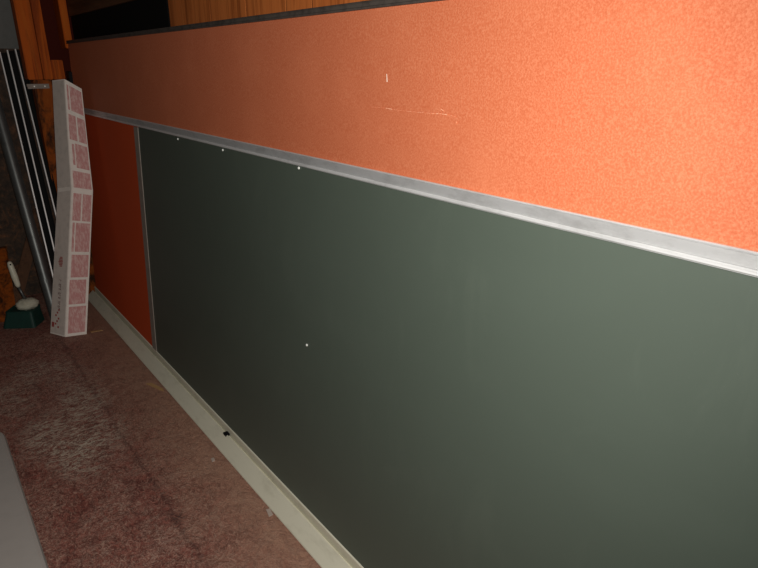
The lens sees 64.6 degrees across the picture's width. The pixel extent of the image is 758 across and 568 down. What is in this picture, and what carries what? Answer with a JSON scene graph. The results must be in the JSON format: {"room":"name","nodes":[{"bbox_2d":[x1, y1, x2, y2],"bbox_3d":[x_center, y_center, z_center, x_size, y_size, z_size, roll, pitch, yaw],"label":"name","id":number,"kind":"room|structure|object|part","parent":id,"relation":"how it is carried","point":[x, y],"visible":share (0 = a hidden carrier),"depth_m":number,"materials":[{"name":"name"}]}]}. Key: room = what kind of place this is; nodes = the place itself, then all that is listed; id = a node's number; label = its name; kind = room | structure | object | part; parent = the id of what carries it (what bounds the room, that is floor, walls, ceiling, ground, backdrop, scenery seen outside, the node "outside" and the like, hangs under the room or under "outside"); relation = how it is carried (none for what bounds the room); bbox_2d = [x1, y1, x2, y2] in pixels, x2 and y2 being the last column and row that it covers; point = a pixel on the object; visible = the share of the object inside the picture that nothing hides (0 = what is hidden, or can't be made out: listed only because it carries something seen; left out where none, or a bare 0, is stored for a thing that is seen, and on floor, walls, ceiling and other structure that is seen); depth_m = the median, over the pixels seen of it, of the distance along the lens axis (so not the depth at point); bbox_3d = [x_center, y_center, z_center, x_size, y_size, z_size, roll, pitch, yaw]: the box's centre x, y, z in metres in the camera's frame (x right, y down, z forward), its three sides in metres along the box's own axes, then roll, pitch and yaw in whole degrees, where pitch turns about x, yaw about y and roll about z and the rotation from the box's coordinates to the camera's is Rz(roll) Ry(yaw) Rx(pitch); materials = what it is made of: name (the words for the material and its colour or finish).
{"room":"storage room","nodes":[
{"label":"storage room","id":0,"kind":"room"},
{"bbox_2d":[0,0,55,295],"bbox_3d":[-3.470,-0.917,3.299,3.900,2.600,0.112,-15,25,-35],"label":"wall","id":1,"kind":"structure","parent":0,"point":[12,230],"depth_m":4.12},
{"bbox_2d":[40,0,73,83],"bbox_3d":[-2.059,-1.766,3.920,0.318,1.430,0.020,-15,25,-35],"label":"wall","id":2,"kind":"structure","parent":0,"point":[56,52],"depth_m":3.91,"materials":[{"name":"red wood"}]},
{"bbox_2d":[0,293,320,567],"bbox_3d":[-1.335,1.295,1.176,3.900,0.100,7.080,-15,25,-35],"label":"floor","id":3,"kind":"structure","parent":0,"point":[113,472],"depth_m":2.48,"materials":[{"name":"brown carpet"}]},
{"bbox_2d":[0,246,14,321],"bbox_3d":[-2.539,-0.004,4.023,0.135,0.388,0.453,-11,23,-27],"label":"wooden plank","id":4,"kind":"object","parent":3,"relation":"on","point":[7,300],"visible":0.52,"depth_m":4.02,"materials":[{"name":"brown wood"}]},
{"bbox_2d":[3,304,44,328],"bbox_3d":[-2.290,0.205,3.857,0.202,0.110,0.150,-2,20,-4],"label":"brush holder","id":5,"kind":"object","parent":3,"relation":"on","point":[15,318],"visible":0.84,"depth_m":3.80,"materials":[{"name":"green plastic"}]},
{"bbox_2d":[7,261,38,309],"bbox_3d":[-2.258,0.012,3.813,0.138,0.329,0.100,-15,25,-35],"label":"toilet brush","id":6,"kind":"object","parent":5,"relation":"on","point":[28,303],"visible":1,"depth_m":3.81,"materials":[{"name":"white plastic"}]},
{"bbox_3d":[-2.300,-0.060,3.779,0.052,0.171,0.037,2,20,7],"label":"brush handle","id":7,"kind":"part","parent":6,"relation":"part of","materials":[{"name":"white plastic"}]},
{"bbox_2d":[0,432,48,567],"bbox_3d":[-0.635,1.030,0.663,0.760,0.750,1.900,-15,25,-35],"label":"folding table","id":8,"kind":"object","parent":3,"relation":"on","point":[20,545],"visible":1,"depth_m":1.14,"materials":[{"name":"grey laminate"}]},
{"bbox_2d":[0,98,52,318],"bbox_3d":[-2.308,-0.648,3.834,0.071,1.735,0.563,-19,27,-41],"label":"metal pipe","id":9,"kind":"object","parent":3,"relation":"on","point":[10,156],"visible":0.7,"depth_m":3.84,"materials":[{"name":"grey metal"}]},
{"bbox_2d":[13,209,39,303],"bbox_3d":[-2.469,-0.184,4.208,0.046,0.638,0.393,9,22,23],"label":"wooden plank","id":10,"kind":"object","parent":3,"relation":"on","point":[26,258],"visible":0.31,"depth_m":4.20,"materials":[{"name":"brown wood"}]},
{"bbox_2d":[0,52,53,278],"bbox_3d":[-2.261,-0.643,3.936,0.047,1.648,0.479,-15,25,-35],"label":"channel","id":11,"kind":"object","parent":3,"relation":"on","point":[3,56],"visible":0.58,"depth_m":3.91,"materials":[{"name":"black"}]},
{"bbox_2d":[6,50,55,250],"bbox_3d":[-2.228,-0.658,3.961,0.047,1.660,0.475,-15,25,-35],"label":"channel","id":12,"kind":"object","parent":3,"relation":"on","point":[11,54],"visible":0.65,"depth_m":3.93,"materials":[{"name":"black"}]},
{"bbox_2d":[14,49,56,217],"bbox_3d":[-2.175,-0.668,3.977,0.042,1.668,0.511,-16,25,-36],"label":"channel","id":13,"kind":"object","parent":3,"relation":"on","point":[28,92],"visible":0.57,"depth_m":3.94,"materials":[{"name":"black"}]},
{"bbox_2d":[30,79,95,294],"bbox_3d":[-2.132,-0.619,4.113,0.183,1.482,0.105,-15,25,-35],"label":"wooden post","id":14,"kind":"object","parent":3,"relation":"on","point":[43,98],"visible":0.24,"depth_m":3.89,"materials":[{"name":"brown wood"}]},
{"bbox_2d":[10,0,42,79],"bbox_3d":[-2.207,-1.835,3.651,0.087,1.117,0.120,-15,25,-35],"label":"stud","id":15,"kind":"object","parent":14,"relation":"on","point":[21,9],"visible":1,"depth_m":3.72,"materials":[{"name":"orange wood"}]},
{"bbox_2d":[26,84,48,88],"bbox_3d":[-2.145,-1.245,3.779,0.125,0.028,0.034,-15,25,-35],"label":"strap","id":16,"kind":"object","parent":14,"relation":"attached to","point":[29,86],"visible":1,"depth_m":3.78,"materials":[{"name":"white metal"}]},
{"bbox_2d":[29,0,52,79],"bbox_3d":[-2.147,-1.849,3.689,0.052,1.117,0.130,-15,25,-35],"label":"stud","id":17,"kind":"object","parent":14,"relation":"on","point":[35,6],"visible":0.76,"depth_m":3.75,"materials":[{"name":"orange wood"}]},
{"bbox_2d":[50,60,64,78],"bbox_3d":[-2.099,-1.394,3.901,0.070,0.117,0.120,-15,25,-35],"label":"wooden block","id":18,"kind":"object","parent":14,"relation":"on","point":[57,67],"visible":0.73,"depth_m":3.86,"materials":[{"name":"orange wood"}]},
{"bbox_2d":[50,79,92,336],"bbox_3d":[-1.871,-0.446,3.624,0.259,1.493,0.427,6,21,15],"label":"carton","id":19,"kind":"object","parent":3,"relation":"on","point":[69,311],"visible":1,"depth_m":3.62,"materials":[{"name":"cardboard"}]},
{"bbox_3d":[-1.943,-0.130,3.658,0.125,0.859,0.220,10,22,24],"label":"panel","id":20,"kind":"part","parent":19,"relation":"part of","materials":[{"name":"white cardboard"}]},
{"bbox_3d":[-1.895,-0.887,3.573,0.102,0.617,0.213,-1,20,-3],"label":"panel","id":21,"kind":"part","parent":19,"relation":"part of","materials":[{"name":"white cardboard"}]},
{"bbox_3d":[-1.792,-1.084,3.536,0.080,0.179,0.036,-3,20,-9],"label":"printed panel","id":22,"kind":"part","parent":19,"relation":"part of","materials":[{"name":"pink cardboard"}]},
{"bbox_3d":[-1.860,0.218,3.694,0.125,0.163,0.029,-7,21,-19],"label":"printed panel","id":23,"kind":"part","parent":19,"relation":"part of","materials":[{"name":"pink cardboard"}]},
{"bbox_3d":[-1.788,-0.917,3.554,0.089,0.177,0.037,-4,20,-11],"label":"printed panel","id":24,"kind":"part","parent":19,"relation":"part of","materials":[{"name":"pink cardboard"}]},
{"bbox_3d":[-1.845,0.048,3.672,0.118,0.152,0.027,-7,21,-19],"label":"printed panel","id":25,"kind":"part","parent":19,"relation":"part of","materials":[{"name":"pink cardboard"}]},
{"bbox_3d":[-1.823,-0.110,3.654,0.117,0.144,0.025,-7,21,-19],"label":"printed panel","id":26,"kind":"part","parent":19,"relation":"part of","materials":[{"name":"pink cardboard"}]},
{"bbox_3d":[-1.805,-0.282,3.632,0.126,0.183,0.031,-7,21,-19],"label":"printed panel","id":27,"kind":"part","parent":19,"relation":"part of","materials":[{"name":"pink cardboard"}]},
{"bbox_3d":[-1.779,-0.756,3.575,0.085,0.158,0.034,-5,21,-13],"label":"printed panel","id":28,"kind":"part","parent":19,"relation":"part of","materials":[{"name":"pink cardboard"}]},
{"bbox_3d":[-1.778,-0.621,3.590,0.098,0.118,0.024,-7,21,-19],"label":"printed panel","id":29,"kind":"part","parent":19,"relation":"part of","materials":[{"name":"pink cardboard"}]},
{"bbox_3d":[-1.787,-0.460,3.610,0.125,0.176,0.029,-7,21,-19],"label":"printed panel","id":30,"kind":"part","parent":19,"relation":"part of","materials":[{"name":"pink cardboard"}]},
{"bbox_2d":[146,383,163,390],"bbox_3d":[-1.155,0.533,3.111,0.142,0.004,0.021,13,24,32],"label":"chip","id":31,"kind":"object","parent":3,"relation":"on","point":[149,384],"visible":1,"depth_m":3.11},
{"bbox_2d":[266,508,272,516],"bbox_3d":[-0.408,0.852,2.237,0.016,0.003,0.041,-9,22,-24],"label":"crumb","id":32,"kind":"object","parent":3,"relation":"on","point":[269,512],"visible":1,"depth_m":2.23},
{"bbox_2d":[66,0,757,567],"bbox_3d":[-0.529,-0.062,2.245,0.183,1.711,4.935,-15,25,-35],"label":"chalkboard","id":33,"kind":"object","parent":3,"relation":"on","point":[443,283],"visible":0.94,"depth_m":1.35,"materials":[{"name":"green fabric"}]},
{"bbox_3d":[-1.601,-0.372,3.629,0.075,1.223,1.288,-15,25,-35],"label":"tack panel","id":34,"kind":"part","parent":33,"relation":"part of","materials":[{"name":"red fabric"}]},
{"bbox_2d":[88,287,363,567],"bbox_3d":[-0.563,0.723,2.480,0.070,0.075,4.900,-15,25,-35],"label":"chalk tray","id":35,"kind":"object","parent":33,"relation":"on","point":[318,539],"depth_m":2.51,"materials":[{"name":"beige metal"}]},
{"bbox_3d":[-0.462,-0.863,1.974,0.031,0.019,4.884,-15,25,-35],"label":"rail","id":36,"kind":"part","parent":33,"relation":"part of","materials":[{"name":"silver metal"}]},
{"bbox_3d":[-0.467,-0.676,2.035,0.033,0.378,4.880,-15,25,-35],"label":"tack panel","id":37,"kind":"part","parent":33,"relation":"part of","materials":[{"name":"orange fabric"}]},
{"bbox_3d":[-0.478,-0.482,2.100,0.024,0.037,4.884,-15,25,-35],"label":"rail","id":38,"kind":"part","parent":33,"relation":"part of","materials":[{"name":"silver metal"}]},
{"bbox_2d":[168,0,366,26],"bbox_3d":[0.626,-0.030,0.869,0.002,2.600,4.932,-15,25,-35],"label":"wall","id":39,"kind":"structure","parent":0,"point":[181,12],"depth_m":2.11,"materials":[{"name":"brown wood"}]},
{"bbox_3d":[-1.387,-1.009,3.551,0.280,2.600,2.042,-15,25,-35],"label":"wall","id":40,"kind":"structure","parent":0,"visible":0},
{"bbox_2d":[71,0,170,39],"bbox_3d":[-1.409,-1.367,3.185,0.024,0.183,1.714,-15,25,-35],"label":"panel","id":41,"kind":"object","parent":40,"relation":"attached to","point":[139,15],"visible":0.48,"depth_m":2.99,"materials":[{"name":"black"}]},
{"bbox_3d":[-1.335,-1.241,0.250,3.900,0.100,7.080,-15,25,-35],"label":"ceiling","id":42,"kind":"structure","parent":0,"visible":0},
{"bbox_2d":[53,0,71,48],"bbox_3d":[-2.024,-1.965,3.735,0.044,0.930,0.150,-15,25,-35],"label":"stud","id":43,"kind":"object","parent":42,"relation":"attached to","point":[60,7],"visible":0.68,"depth_m":3.80,"materials":[{"name":"orange wood"}]}
]}

